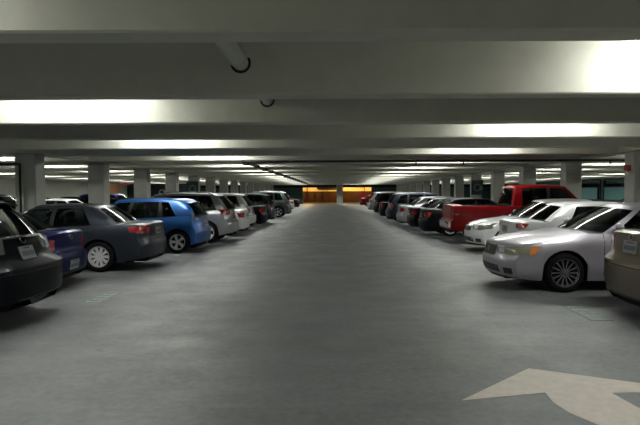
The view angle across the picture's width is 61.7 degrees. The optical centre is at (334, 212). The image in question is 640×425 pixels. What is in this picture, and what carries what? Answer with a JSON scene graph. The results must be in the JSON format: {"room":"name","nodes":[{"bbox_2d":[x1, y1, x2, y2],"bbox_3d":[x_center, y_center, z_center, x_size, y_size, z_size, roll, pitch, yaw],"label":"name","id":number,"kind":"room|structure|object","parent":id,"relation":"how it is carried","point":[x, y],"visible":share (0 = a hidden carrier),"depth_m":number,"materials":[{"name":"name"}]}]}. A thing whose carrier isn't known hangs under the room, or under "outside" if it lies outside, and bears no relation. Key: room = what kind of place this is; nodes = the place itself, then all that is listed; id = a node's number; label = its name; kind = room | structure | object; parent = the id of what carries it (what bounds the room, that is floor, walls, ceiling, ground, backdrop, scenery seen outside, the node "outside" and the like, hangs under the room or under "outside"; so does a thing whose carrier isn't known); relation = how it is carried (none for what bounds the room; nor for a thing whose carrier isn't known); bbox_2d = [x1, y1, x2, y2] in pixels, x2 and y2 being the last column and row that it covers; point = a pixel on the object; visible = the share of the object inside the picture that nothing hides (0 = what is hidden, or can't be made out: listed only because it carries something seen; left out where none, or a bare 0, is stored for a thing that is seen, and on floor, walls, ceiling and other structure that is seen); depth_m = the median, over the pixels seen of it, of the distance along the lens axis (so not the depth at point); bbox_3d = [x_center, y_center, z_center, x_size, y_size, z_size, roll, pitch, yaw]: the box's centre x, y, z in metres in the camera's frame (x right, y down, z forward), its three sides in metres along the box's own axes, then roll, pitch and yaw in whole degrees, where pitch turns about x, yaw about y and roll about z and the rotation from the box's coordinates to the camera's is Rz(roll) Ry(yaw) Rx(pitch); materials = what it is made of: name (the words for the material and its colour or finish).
{"room":"parking garage","nodes":[
{"label":"parking garage","id":0,"kind":"room"},
{"bbox_2d":[0,179,87,198],"bbox_3d":[-27.356,-1.366,35.269,0.300,3.720,98.600,0,2,0],"label":"wall","id":1,"kind":"structure","parent":0,"point":[53,189],"depth_m":52.27,"materials":[{"name":"paint"}]},
{"bbox_2d":[110,183,119,193],"bbox_3d":[-27.160,-2.121,64.461,0.040,3.120,6.000,0,2,0],"label":"panel","id":2,"kind":"object","parent":1,"relation":"attached to","point":[114,188],"visible":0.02,"depth_m":66.14,"materials":[{"name":"brown paint"}]},
{"bbox_2d":[120,184,126,195],"bbox_3d":[-27.155,-2.273,68.659,0.050,3.120,2.400,0,2,0],"label":"door","id":3,"kind":"structure","parent":1,"relation":"in","point":[123,188],"depth_m":68.63,"materials":[{"name":"green paint"}]},
{"bbox_2d":[127,184,200,198],"bbox_3d":[-22.412,-2.646,70.097,9.600,3.720,0.300,0,2,0],"label":"wall","id":4,"kind":"structure","parent":0,"point":[182,187],"depth_m":69.93,"materials":[{"name":"green paint"}]},
{"bbox_2d":[152,186,164,195],"bbox_3d":[-22.612,-2.628,69.915,2.600,1.700,0.045,0,2,0],"label":"wall sign","id":5,"kind":"object","parent":4,"relation":"attached to","point":[155,189],"visible":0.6,"depth_m":69.90,"materials":[{"name":"teal"}]},
{"bbox_2d":[201,188,302,203],"bbox_3d":[-16.137,-2.600,84.259,22.150,2.550,0.600,0,2,0],"label":"wall","id":6,"kind":"structure","parent":0,"point":[296,193],"depth_m":83.94,"materials":[{"name":"green paint"}]},
{"bbox_2d":[0,204,639,424],"bbox_3d":[0.002,0.524,35.342,55.000,0.300,98.600,0,2,0],"label":"floor","id":7,"kind":"structure","parent":0,"point":[313,314],"depth_m":6.18,"materials":[{"name":"concrete"}]},
{"bbox_2d":[0,194,15,210],"bbox_3d":[-13.196,0.104,20.872,4.814,1.700,2.232,0,2,-4],"label":"utility vehicle","id":8,"kind":"object","parent":7,"relation":"on","point":[3,197],"visible":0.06,"depth_m":20.67,"materials":[{"name":"black paint"}]},
{"bbox_2d":[14,154,45,212],"bbox_3d":[-9.832,-0.400,17.295,0.670,2.935,0.620,0,2,0],"label":"concrete column","id":9,"kind":"structure","parent":7,"relation":"on","point":[33,165],"depth_m":16.99,"materials":[{"name":"concrete"}]},
{"bbox_2d":[0,163,23,212],"bbox_3d":[-12.907,-0.228,16.941,6.088,2.644,0.089,0,2,0],"label":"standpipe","id":10,"kind":"object","parent":9,"relation":"attached to","point":[21,203],"visible":0.71,"depth_m":16.90,"materials":[{"name":"black metal"}]},
{"bbox_2d":[0,200,62,311],"bbox_3d":[-6.216,0.599,7.019,4.764,1.650,2.203,0,2,-4],"label":"car","id":11,"kind":"object","parent":7,"relation":"on","point":[30,272],"visible":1,"depth_m":6.88,"materials":[{"name":"black paint"}]},
{"bbox_2d":[18,212,86,278],"bbox_3d":[-6.747,0.651,9.383,4.334,1.380,2.080,0,2,5],"label":"car","id":12,"kind":"object","parent":7,"relation":"on","point":[67,243],"visible":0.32,"depth_m":9.39,"materials":[{"name":"blue paint"}]},
{"bbox_2d":[46,198,83,203],"bbox_3d":[-12.997,0.033,26.262,4.712,1.450,2.156,0,2,5],"label":"car","id":13,"kind":"object","parent":7,"relation":"on","point":[57,200],"visible":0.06,"depth_m":25.58,"materials":[{"name":"white paint"}]},
{"bbox_2d":[61,196,78,198],"bbox_3d":[-24.001,-0.761,49.555,4.712,1.450,2.156,0,2,-5],"label":"car","id":14,"kind":"object","parent":7,"relation":"on","point":[69,197],"visible":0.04,"depth_m":48.95,"materials":[{"name":"black paint"}]},
{"bbox_2d":[23,203,166,271],"bbox_3d":[-6.346,0.515,12.130,4.762,1.450,2.175,0,2,5],"label":"car","id":15,"kind":"object","parent":7,"relation":"on","point":[111,234],"visible":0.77,"depth_m":11.39,"materials":[{"name":"grey paint"}]},
{"bbox_2d":[87,163,109,203],"bbox_3d":[-9.833,-0.581,22.312,0.670,2.935,0.620,0,2,0],"label":"concrete column","id":16,"kind":"structure","parent":7,"relation":"on","point":[98,173],"depth_m":22.00,"materials":[{"name":"concrete"}]},
{"bbox_2d":[80,291,123,303],"bbox_3d":[-3.714,1.356,8.554,0.280,0.005,1.000,0,2,0],"label":"stall mark","id":17,"kind":"object","parent":7,"relation":"on","point":[100,298],"visible":1,"depth_m":8.53,"materials":[{"name":"grey paint"}]},
{"bbox_2d":[78,193,129,203],"bbox_3d":[-12.998,-0.291,31.765,4.814,1.700,2.232,0,2,-4],"label":"utility vehicle","id":18,"kind":"object","parent":7,"relation":"on","point":[113,197],"visible":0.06,"depth_m":31.07,"materials":[{"name":"blue paint"}]},
{"bbox_2d":[133,168,150,197],"bbox_3d":[-9.833,-0.762,27.329,0.670,2.935,0.620,0,2,0],"label":"concrete column","id":19,"kind":"structure","parent":7,"relation":"on","point":[142,185],"depth_m":27.01,"materials":[{"name":"concrete"}]},
{"bbox_2d":[111,198,210,252],"bbox_3d":[-5.908,0.344,15.571,4.422,1.540,2.128,0,2,5],"label":"hatchback car","id":20,"kind":"object","parent":7,"relation":"on","point":[186,224],"visible":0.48,"depth_m":14.88,"materials":[{"name":"blue paint"}]},
{"bbox_2d":[165,172,178,192],"bbox_3d":[-9.834,-0.944,32.346,0.670,2.935,0.620,0,2,0],"label":"concrete column","id":21,"kind":"structure","parent":7,"relation":"on","point":[171,178],"depth_m":32.02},
{"bbox_2d":[188,175,199,191],"bbox_3d":[-9.835,-1.125,37.362,0.670,2.935,0.620,0,2,0],"label":"concrete column","id":22,"kind":"structure","parent":7,"relation":"on","point":[190,177],"depth_m":37.02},
{"bbox_2d":[186,181,198,191],"bbox_3d":[-9.837,-1.643,36.941,0.820,1.000,0.045,0,2,0],"label":"wall sign","id":23,"kind":"object","parent":22,"relation":"attached to","point":[192,186],"visible":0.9,"depth_m":36.92,"materials":[{"name":"teal"}]},
{"bbox_2d":[151,191,238,242],"bbox_3d":[-5.828,0.140,18.573,4.863,1.730,2.194,0,2,4],"label":"utility vehicle","id":24,"kind":"object","parent":7,"relation":"on","point":[221,217],"visible":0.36,"depth_m":17.89,"materials":[{"name":"silver metal"}]},
{"bbox_2d":[205,177,215,191],"bbox_3d":[-9.836,-1.306,42.379,0.670,2.935,0.620,0,2,0],"label":"concrete column","id":25,"kind":"structure","parent":7,"relation":"on","point":[210,181],"depth_m":42.05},
{"bbox_2d":[219,179,227,192],"bbox_3d":[-9.837,-1.488,47.396,0.670,2.935,0.620,0,2,0],"label":"concrete column","id":26,"kind":"structure","parent":7,"relation":"on","point":[223,183],"depth_m":47.06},
{"bbox_2d":[230,180,237,192],"bbox_3d":[-9.837,-1.669,52.412,0.670,2.935,0.620,0,2,0],"label":"concrete column","id":27,"kind":"structure","parent":7,"relation":"on","point":[234,183],"depth_m":52.08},
{"bbox_2d":[221,193,255,225],"bbox_3d":[-5.904,-0.037,24.157,4.616,1.680,2.231,0,2,-5],"label":"utility vehicle","id":28,"kind":"object","parent":7,"relation":"on","point":[239,200],"visible":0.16,"depth_m":23.44,"materials":[{"name":"white paint"}]},
{"bbox_2d":[235,208,249,230],"bbox_3d":[-5.752,0.175,21.466,4.613,1.450,2.156,0,2,-5],"label":"car","id":29,"kind":"object","parent":7,"relation":"on","point":[242,215],"visible":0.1,"depth_m":20.81,"materials":[{"name":"white paint"}]},
{"bbox_2d":[240,181,246,192],"bbox_3d":[-9.838,-1.850,57.429,0.670,2.935,0.620,0,2,0],"label":"concrete column","id":30,"kind":"structure","parent":7,"relation":"on","point":[243,185],"depth_m":57.10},
{"bbox_2d":[247,182,253,192],"bbox_3d":[-9.839,-2.031,62.446,0.670,2.935,0.620,0,2,0],"label":"concrete column","id":31,"kind":"structure","parent":7,"relation":"on","point":[250,185],"depth_m":62.12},
{"bbox_2d":[254,183,259,191],"bbox_3d":[-9.840,-2.213,67.463,0.670,2.935,0.620,0,2,0],"label":"concrete column","id":32,"kind":"structure","parent":7,"relation":"on","point":[256,185],"depth_m":67.13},
{"bbox_2d":[241,193,275,223],"bbox_3d":[-5.604,-0.231,29.767,4.616,1.660,2.231,0,2,5],"label":"utility vehicle","id":33,"kind":"object","parent":7,"relation":"on","point":[257,199],"visible":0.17,"depth_m":29.07,"materials":[{"name":"grey"}]},
{"bbox_2d":[253,203,267,222],"bbox_3d":[-5.753,-0.030,26.862,4.712,1.470,2.156,0,2,-5],"label":"car","id":34,"kind":"object","parent":7,"relation":"on","point":[261,213],"visible":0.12,"depth_m":26.04,"materials":[{"name":"black paint"}]},
{"bbox_2d":[260,184,264,190],"bbox_3d":[-9.841,-2.394,72.479,0.670,2.935,0.620,0,2,0],"label":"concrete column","id":35,"kind":"structure","parent":7,"relation":"on","point":[262,186],"depth_m":72.15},
{"bbox_2d":[252,191,291,216],"bbox_3d":[-5.454,-0.615,37.745,4.815,1.850,2.250,0,2,-4],"label":"utility vehicle","id":36,"kind":"object","parent":7,"relation":"on","point":[282,205],"visible":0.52,"depth_m":36.89,"materials":[{"name":"grey paint"}]},
{"bbox_2d":[288,196,299,206],"bbox_3d":[-6.108,-1.109,57.042,4.712,1.450,2.156,0,2,-5],"label":"car","id":37,"kind":"object","parent":7,"relation":"on","point":[296,201],"visible":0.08,"depth_m":56.19,"materials":[{"name":"black paint"}]},
{"bbox_2d":[336,185,342,203],"bbox_3d":[0.735,-3.358,84.234,1.000,3.920,0.700,0,2,0],"label":"concrete pier","id":38,"kind":"object","parent":7,"relation":"on","point":[339,188],"visible":0.64,"depth_m":83.90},
{"bbox_2d":[359,195,370,205],"bbox_3d":[5.347,-1.484,66.037,4.712,1.450,2.156,0,2,5],"label":"car","id":39,"kind":"object","parent":7,"relation":"on","point":[363,201],"visible":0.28,"depth_m":65.15,"materials":[{"name":"red paint"}]},
{"bbox_2d":[367,192,380,210],"bbox_3d":[5.149,-0.911,46.041,4.715,1.750,2.231,0,2,4],"label":"utility vehicle","id":40,"kind":"object","parent":7,"relation":"on","point":[374,195],"visible":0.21,"depth_m":45.24,"materials":[{"name":"silver metal"}]},
{"bbox_2d":[379,202,387,215],"bbox_3d":[5.151,-0.360,34.256,4.712,1.500,2.156,0,2,5],"label":"car","id":41,"kind":"object","parent":7,"relation":"on","point":[383,206],"visible":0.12,"depth_m":33.45,"materials":[{"name":"black paint"}]},
{"bbox_2d":[373,192,404,211],"bbox_3d":[5.200,-0.665,39.646,4.715,1.720,2.231,0,2,4],"label":"utility vehicle","id":42,"kind":"object","parent":7,"relation":"on","point":[383,196],"visible":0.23,"depth_m":38.87,"materials":[{"name":"black paint"}]},
{"bbox_2d":[400,184,404,191],"bbox_3d":[9.819,-2.661,77.496,0.670,2.935,0.620,0,2,0],"label":"concrete column","id":43,"kind":"structure","parent":7,"relation":"on","point":[402,186],"depth_m":77.17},
{"bbox_2d":[405,183,409,191],"bbox_3d":[9.819,-2.480,72.479,0.670,2.935,0.620,0,2,0],"label":"concrete column","id":44,"kind":"structure","parent":7,"relation":"on","point":[407,185],"depth_m":72.15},
{"bbox_2d":[385,192,436,220],"bbox_3d":[5.202,-0.298,30.053,4.715,1.680,2.231,0,2,4],"label":"utility vehicle","id":45,"kind":"object","parent":7,"relation":"on","point":[406,198],"visible":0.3,"depth_m":29.25,"materials":[{"name":"grey metal"}]},
{"bbox_2d":[410,183,415,191],"bbox_3d":[9.820,-2.299,67.463,0.670,2.935,0.620,0,2,0],"label":"concrete column","id":46,"kind":"structure","parent":7,"relation":"on","point":[412,185],"depth_m":67.14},
{"bbox_2d":[416,182,421,191],"bbox_3d":[9.821,-2.117,62.446,0.670,2.935,0.620,0,2,0],"label":"concrete column","id":47,"kind":"structure","parent":7,"relation":"on","point":[418,184],"depth_m":62.12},
{"bbox_2d":[396,196,446,222],"bbox_3d":[5.453,-0.070,26.462,4.812,1.480,2.156,0,2,4],"label":"car","id":48,"kind":"object","parent":7,"relation":"on","point":[402,210],"visible":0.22,"depth_m":25.76,"materials":[{"name":"silver metal"}]},
{"bbox_2d":[423,181,429,192],"bbox_3d":[9.822,-1.936,57.429,0.670,2.935,0.620,0,2,0],"label":"concrete column","id":49,"kind":"structure","parent":7,"relation":"on","point":[426,184],"depth_m":57.10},
{"bbox_2d":[407,197,454,226],"bbox_3d":[5.553,0.054,23.572,4.712,1.440,2.156,0,2,-5],"label":"car","id":50,"kind":"object","parent":7,"relation":"on","point":[413,216],"visible":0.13,"depth_m":22.99,"materials":[{"name":"black paint"}]},
{"bbox_2d":[431,179,438,195],"bbox_3d":[9.822,-1.755,52.412,0.670,2.935,0.620,0,2,0],"label":"concrete column","id":51,"kind":"structure","parent":7,"relation":"on","point":[434,183],"depth_m":52.10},
{"bbox_2d":[441,178,449,196],"bbox_3d":[9.823,-1.573,47.396,0.670,2.935,0.620,0,2,0],"label":"concrete column","id":52,"kind":"structure","parent":7,"relation":"on","point":[445,181],"depth_m":47.08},
{"bbox_2d":[418,197,496,236],"bbox_3d":[5.654,0.138,20.966,4.712,1.460,2.156,0,2,5],"label":"car","id":53,"kind":"object","parent":7,"relation":"on","point":[428,219],"visible":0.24,"depth_m":20.21,"materials":[{"name":"black paint"}]},
{"bbox_2d":[454,176,463,197],"bbox_3d":[9.824,-1.392,42.379,0.670,2.935,0.620,0,2,0],"label":"concrete column","id":54,"kind":"structure","parent":7,"relation":"on","point":[458,180],"depth_m":42.06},
{"bbox_2d":[470,174,481,197],"bbox_3d":[9.825,-1.211,37.362,0.670,2.935,0.620,0,2,0],"label":"concrete column","id":55,"kind":"structure","parent":7,"relation":"on","point":[472,176],"depth_m":37.04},
{"bbox_2d":[471,180,482,194],"bbox_3d":[9.822,-1.728,36.941,0.820,1.000,0.045,0,2,0],"label":"wall sign","id":56,"kind":"object","parent":55,"relation":"attached to","point":[476,185],"visible":1,"depth_m":36.93,"materials":[{"name":"teal"}]},
{"bbox_2d":[491,171,504,202],"bbox_3d":[9.826,-1.029,32.346,0.670,2.935,0.620,0,2,0],"label":"concrete column","id":57,"kind":"structure","parent":7,"relation":"on","point":[497,177],"depth_m":32.02,"materials":[{"name":"concrete"}]},
{"bbox_2d":[438,184,576,234],"bbox_3d":[6.600,0.007,18.117,5.986,1.920,2.294,0,2,0],"label":"pickup truck","id":58,"kind":"object","parent":7,"relation":"on","point":[455,217],"visible":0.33,"depth_m":17.27,"materials":[{"name":"red paint"}]},
{"bbox_2d":[519,167,535,184],"bbox_3d":[9.826,-0.848,27.329,0.670,2.935,0.620,0,2,0],"label":"concrete column","id":59,"kind":"structure","parent":7,"relation":"on","point":[527,175],"depth_m":27.00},
{"bbox_2d":[464,198,591,245],"bbox_3d":[6.049,0.337,15.277,4.612,1.470,2.137,0,2,5],"label":"car","id":60,"kind":"object","parent":7,"relation":"on","point":[476,232],"visible":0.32,"depth_m":14.83,"materials":[{"name":"white paint"}]},
{"bbox_2d":[461,368,639,424],"bbox_3d":[2.380,1.491,4.079,2.467,0.004,1.278,1,2,34],"label":"painted arrow","id":61,"kind":"object","parent":7,"relation":"on","point":[591,399],"visible":1,"depth_m":4.40,"materials":[{"name":"beige paint"}]},
{"bbox_2d":[498,201,617,234],"bbox_3d":[6.300,0.449,12.572,4.762,1.440,2.156,0,2,5],"label":"car","id":62,"kind":"object","parent":7,"relation":"on","point":[553,214],"visible":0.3,"depth_m":11.92,"materials":[{"name":"white paint"}]},
{"bbox_2d":[483,202,639,291],"bbox_3d":[5.220,0.547,9.581,4.991,1.470,2.176,0,2,4],"label":"car","id":63,"kind":"object","parent":7,"relation":"on","point":[565,255],"visible":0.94,"depth_m":8.83,"materials":[{"name":"silver metal"}]},
{"bbox_2d":[485,240,497,254],"bbox_3d":[2.796,0.630,9.630,0.098,0.200,0.681,0,2,0],"label":"grille","id":64,"kind":"object","parent":63,"relation":"attached to","point":[491,247],"depth_m":9.52,"materials":[{"name":"silver metal"}]},
{"bbox_2d":[503,267,512,273],"bbox_3d":[2.902,0.974,8.958,0.050,0.100,0.211,-1,2,-28],"label":"fog lamp","id":65,"kind":"object","parent":63,"relation":"attached to","point":[506,270],"depth_m":8.95,"materials":[{"name":"black plastic"}]},
{"bbox_2d":[613,223,624,230],"bbox_3d":[4.587,0.240,8.679,0.102,0.146,0.310,0,2,0],"label":"mirror","id":66,"kind":"object","parent":63,"relation":"attached to","point":[616,226],"depth_m":8.61,"materials":[{"name":"silver metal"}]},
{"bbox_2d":[560,161,582,198],"bbox_3d":[9.827,-0.667,22.312,0.670,2.935,0.620,0,2,0],"label":"concrete column","id":67,"kind":"structure","parent":7,"relation":"on","point":[570,172],"depth_m":21.99,"materials":[{"name":"concrete"}]},
{"bbox_2d":[559,304,613,320],"bbox_3d":[3.436,1.368,7.355,0.280,0.005,1.000,0,2,0],"label":"stall mark","id":68,"kind":"object","parent":7,"relation":"on","point":[587,313],"visible":1,"depth_m":7.31,"materials":[{"name":"grey paint"}]},
{"bbox_2d":[604,229,639,306],"bbox_3d":[6.171,0.620,7.024,4.861,1.500,2.175,0,2,4],"label":"car","id":69,"kind":"object","parent":7,"relation":"on","point":[622,263],"visible":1,"depth_m":7.04,"materials":[{"name":"brown paint"}]},
{"bbox_2d":[624,151,639,202],"bbox_3d":[9.828,-0.485,17.295,0.670,2.935,0.620,0,2,0],"label":"concrete column","id":70,"kind":"structure","parent":7,"relation":"on","point":[632,177],"depth_m":17.08,"materials":[{"name":"concrete"}]},
{"bbox_2d":[624,165,630,170],"bbox_3d":[9.429,-1.435,17.251,0.130,0.180,0.220,0,2,0],"label":"alarm box","id":71,"kind":"object","parent":70,"relation":"attached to","point":[626,167],"visible":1,"depth_m":17.18,"materials":[{"name":"red plastic"}]},
{"bbox_2d":[201,184,507,187],"bbox_3d":[-0.020,-4.529,84.191,54.400,1.170,0.600,0,2,0],"label":"lintel","id":72,"kind":"object","parent":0,"point":[386,185],"visible":0.07,"depth_m":83.90,"materials":[{"name":"black"}]},
{"bbox_2d":[371,187,490,199],"bbox_3d":[16.463,-2.742,84.259,21.450,2.550,0.600,0,2,0],"label":"wall","id":73,"kind":"structure","parent":0,"point":[486,190],"depth_m":83.94,"materials":[{"name":"green paint"}]},
{"bbox_2d":[508,182,559,184],"bbox_3d":[27.337,-2.948,72.445,0.300,3.720,24.200,0,2,0],"label":"wall","id":74,"kind":"structure","parent":0,"point":[547,183],"depth_m":68.11,"materials":[{"name":"green paint"}]},
{"bbox_2d":[601,179,606,199],"bbox_3d":[27.340,-2.346,54.405,0.300,2.220,0.500,0,2,0],"label":"wall","id":75,"kind":"structure","parent":0,"point":[601,179],"depth_m":54.38,"materials":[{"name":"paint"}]},
{"bbox_2d":[581,179,600,199],"bbox_3d":[27.189,-2.455,57.453,0.200,2.220,5.600,0,2,0],"label":"window","id":76,"kind":"structure","parent":75,"relation":"in","point":[589,193],"depth_m":56.76,"materials":[{"name":"teal glass"}]},
{"bbox_2d":[602,178,624,200],"bbox_3d":[27.191,-2.237,51.407,0.200,2.220,5.500,0,2,0],"label":"window","id":77,"kind":"structure","parent":75,"relation":"in","point":[615,193],"depth_m":52.27,"materials":[{"name":"teal glass"}]},
{"bbox_3d":[-0.015,-3.494,35.197,55.000,0.300,98.600,0,2,0],"label":"ceiling","id":78,"kind":"structure","parent":0,"visible":0},
{"bbox_2d":[0,150,255,182],"bbox_3d":[-9.843,-2.913,34.916,0.600,0.755,98.000,0,2,0],"label":"ceiling beam","id":79,"kind":"structure","parent":78,"relation":"attached to","point":[41,152],"depth_m":20.17,"materials":[{"name":"paint"}]},
{"bbox_2d":[130,182,451,183],"bbox_3d":[-0.018,-4.122,67.605,54.400,0.785,0.420,0,2,0],"label":"ceiling beam","id":80,"kind":"structure","parent":78,"relation":"attached to","point":[354,182],"depth_m":67.45,"materials":[{"name":"paint"}]},
{"bbox_2d":[130,181,469,182],"bbox_3d":[-0.017,-3.923,62.109,54.400,0.785,0.420,0,2,0],"label":"ceiling beam","id":81,"kind":"structure","parent":78,"relation":"attached to","point":[359,181],"depth_m":61.96,"materials":[{"name":"paint"}]},
{"bbox_2d":[64,179,547,181],"bbox_3d":[-0.016,-3.625,53.864,54.400,0.785,0.420,0,2,0],"label":"ceiling beam","id":82,"kind":"structure","parent":78,"relation":"attached to","point":[391,179],"depth_m":53.72,"materials":[{"name":"paint"}]},
{"bbox_2d":[0,148,623,156],"bbox_3d":[-0.010,-2.334,18.137,54.400,0.785,0.420,0,2,0],"label":"ceiling beam","id":83,"kind":"structure","parent":78,"relation":"attached to","point":[430,151],"depth_m":17.99,"materials":[{"name":"paint"}]},
{"bbox_2d":[0,166,623,170],"bbox_3d":[-0.012,-2.732,29.130,54.400,0.785,0.420,0,2,0],"label":"ceiling beam","id":84,"kind":"structure","parent":78,"relation":"attached to","point":[504,167],"depth_m":28.98,"materials":[{"name":"paint"}]},
{"bbox_2d":[0,168,623,172],"bbox_3d":[-0.012,-2.831,31.879,54.400,0.785,0.420,0,2,0],"label":"ceiling beam","id":85,"kind":"structure","parent":78,"relation":"attached to","point":[604,169],"depth_m":31.73,"materials":[{"name":"paint"}]},
{"bbox_2d":[242,159,624,185],"bbox_3d":[11.727,-3.085,51.349,30.720,0.215,62.050,0,2,0],"label":"pipe","id":86,"kind":"object","parent":85,"relation":"attached to","point":[245,163],"visible":0.98,"depth_m":20.36,"materials":[{"name":"black metal"}]},
{"bbox_2d":[0,154,624,161],"bbox_3d":[-0.011,-2.433,20.886,54.400,0.785,0.420,0,2,0],"label":"ceiling beam","id":87,"kind":"structure","parent":78,"relation":"attached to","point":[578,156],"depth_m":20.73,"materials":[{"name":"paint"}]},
{"bbox_2d":[0,163,624,168],"bbox_3d":[-0.011,-2.632,26.382,54.400,0.785,0.420,0,2,0],"label":"ceiling beam","id":88,"kind":"structure","parent":78,"relation":"attached to","point":[506,164],"depth_m":26.23,"materials":[{"name":"paint"}]},
{"bbox_2d":[0,161,624,165],"bbox_3d":[-0.011,-2.533,23.634,54.400,0.785,0.420,0,2,0],"label":"ceiling beam","id":89,"kind":"structure","parent":78,"relation":"attached to","point":[119,162],"depth_m":23.49,"materials":[{"name":"paint"}]},
{"bbox_2d":[0,170,624,174],"bbox_3d":[-0.013,-2.930,34.627,54.400,0.785,0.420,0,2,0],"label":"ceiling beam","id":90,"kind":"structure","parent":78,"relation":"attached to","point":[607,170],"depth_m":34.48,"materials":[{"name":"paint"}]},
{"bbox_2d":[0,172,624,175],"bbox_3d":[-0.013,-3.029,37.375,54.400,0.785,0.420,0,2,0],"label":"ceiling beam","id":91,"kind":"structure","parent":78,"relation":"attached to","point":[538,172],"depth_m":37.22,"materials":[{"name":"paint"}]},
{"bbox_2d":[0,174,624,177],"bbox_3d":[-0.014,-3.129,40.123,54.400,0.785,0.420,0,2,0],"label":"ceiling beam","id":92,"kind":"structure","parent":78,"relation":"attached to","point":[411,174],"depth_m":39.97,"materials":[{"name":"paint"}]},
{"bbox_2d":[0,175,624,178],"bbox_3d":[-0.014,-3.228,42.871,54.400,0.785,0.420,0,2,0],"label":"ceiling beam","id":93,"kind":"structure","parent":78,"relation":"attached to","point":[469,175],"depth_m":42.73,"materials":[{"name":"paint"}]},
{"bbox_2d":[0,41,639,99],"bbox_3d":[-0.009,-1.937,7.145,54.400,0.785,0.420,0,2,0],"label":"ceiling beam","id":94,"kind":"structure","parent":78,"relation":"attached to","point":[449,69],"depth_m":6.97,"materials":[{"name":"paint"}]},
{"bbox_2d":[215,42,274,106],"bbox_3d":[-1.229,-2.004,8.533,0.270,0.270,8.000,0,2,0],"label":"drain pipe","id":95,"kind":"object","parent":94,"relation":"attached to","point":[236,57],"visible":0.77,"depth_m":6.50,"materials":[{"name":"grey"}]},
{"bbox_2d":[0,0,639,42],"bbox_3d":[-0.008,-1.837,4.396,54.400,0.785,0.420,0,2,0],"label":"ceiling beam","id":96,"kind":"structure","parent":78,"relation":"attached to","point":[21,21],"depth_m":4.24,"materials":[{"name":"paint"}]},
{"bbox_2d":[0,98,639,125],"bbox_3d":[-0.009,-2.036,9.893,54.400,0.785,0.420,0,2,0],"label":"ceiling beam","id":97,"kind":"structure","parent":78,"relation":"attached to","point":[431,110],"depth_m":9.73,"materials":[{"name":"paint"}]},
{"bbox_2d":[0,123,639,140],"bbox_3d":[-0.009,-2.135,12.641,54.400,0.785,0.420,0,2,0],"label":"ceiling beam","id":98,"kind":"structure","parent":78,"relation":"attached to","point":[610,130],"depth_m":12.48,"materials":[{"name":"paint"}]},
{"bbox_2d":[0,138,639,149],"bbox_3d":[-0.010,-2.235,15.389,54.400,0.785,0.420,0,2,0],"label":"ceiling beam","id":99,"kind":"structure","parent":78,"relation":"attached to","point":[543,142],"depth_m":15.23,"materials":[{"name":"paint"}]},
{"bbox_2d":[49,178,617,180],"bbox_3d":[-0.015,-3.526,51.116,54.400,0.785,0.420,0,2,0],"label":"ceiling beam","id":100,"kind":"structure","parent":78,"relation":"attached to","point":[450,178],"depth_m":50.96,"materials":[{"name":"paint"}]},
{"bbox_2d":[45,176,624,178],"bbox_3d":[-0.015,-3.327,45.620,54.400,0.785,0.420,0,2,0],"label":"ceiling beam","id":101,"kind":"structure","parent":78,"relation":"attached to","point":[490,176],"depth_m":45.47,"materials":[{"name":"paint"}]},
{"bbox_2d":[45,177,624,179],"bbox_3d":[-0.015,-3.427,48.368,54.400,0.785,0.420,0,2,0],"label":"ceiling beam","id":102,"kind":"structure","parent":78,"relation":"attached to","point":[482,177],"depth_m":48.22,"materials":[{"name":"paint"}]},
{"bbox_2d":[110,180,559,182],"bbox_3d":[-0.017,-3.824,59.361,54.400,0.785,0.420,0,2,0],"label":"ceiling beam","id":103,"kind":"structure","parent":78,"relation":"attached to","point":[464,180],"depth_m":59.22,"materials":[{"name":"paint"}]},
{"bbox_2d":[111,181,559,183],"bbox_3d":[-0.018,-4.023,64.857,54.400,0.785,0.420,0,2,0],"label":"ceiling beam","id":104,"kind":"structure","parent":78,"relation":"attached to","point":[483,181],"depth_m":64.71,"materials":[{"name":"paint"}]},
{"bbox_2d":[110,179,591,181],"bbox_3d":[-0.016,-3.725,56.612,54.400,0.785,0.420,0,2,0],"label":"ceiling beam","id":105,"kind":"structure","parent":78,"relation":"attached to","point":[548,179],"depth_m":56.47,"materials":[{"name":"paint"}]},
{"bbox_2d":[319,184,385,184],"bbox_3d":[-0.020,-4.619,81.346,54.400,0.785,0.420,0,2,0],"label":"ceiling beam","id":106,"kind":"structure","parent":78,"relation":"attached to","point":[319,184],"depth_m":81.20,"materials":[{"name":"paint"}]},
{"bbox_2d":[314,183,396,183],"bbox_3d":[-0.019,-4.321,73.102,54.400,0.785,0.420,0,2,0],"label":"ceiling beam","id":107,"kind":"structure","parent":78,"relation":"attached to","point":[314,183],"depth_m":72.95,"materials":[{"name":"paint"}]},
{"bbox_2d":[228,182,540,183],"bbox_3d":[-0.018,-4.221,70.353,54.400,0.785,0.420,0,2,0],"label":"ceiling beam","id":108,"kind":"structure","parent":78,"relation":"attached to","point":[452,182],"depth_m":70.20,"materials":[{"name":"paint"}]},
{"bbox_2d":[265,183,518,184],"bbox_3d":[-0.020,-4.519,78.598,54.400,0.785,0.420,0,2,0],"label":"ceiling beam","id":109,"kind":"structure","parent":78,"relation":"attached to","point":[483,183],"depth_m":78.45,"materials":[{"name":"paint"}]},
{"bbox_2d":[396,148,639,184],"bbox_3d":[9.817,-2.998,34.916,0.600,0.755,98.000,0,2,0],"label":"ceiling beam","id":110,"kind":"structure","parent":78,"relation":"attached to","point":[620,150],"depth_m":20.09,"materials":[{"name":"paint"}]},
{"label":"outside","id":111,"kind":"structure","parent":0,"visible":0},
{"bbox_2d":[303,202,358,203],"bbox_3d":[-0.009,-2.042,107.296,60.000,0.330,45.400,0,2,0],"label":"ground","id":112,"kind":"structure","parent":111,"point":[304,202],"depth_m":87.65,"materials":[{"name":"concrete"}]},
{"bbox_2d":[303,187,370,202],"bbox_3d":[-0.020,-4.576,96.158,32.000,5.500,0.680,0,2,0],"label":"brick building","id":113,"kind":"structure","parent":112,"relation":"on","point":[328,194],"depth_m":95.96,"materials":[{"name":"brown"}]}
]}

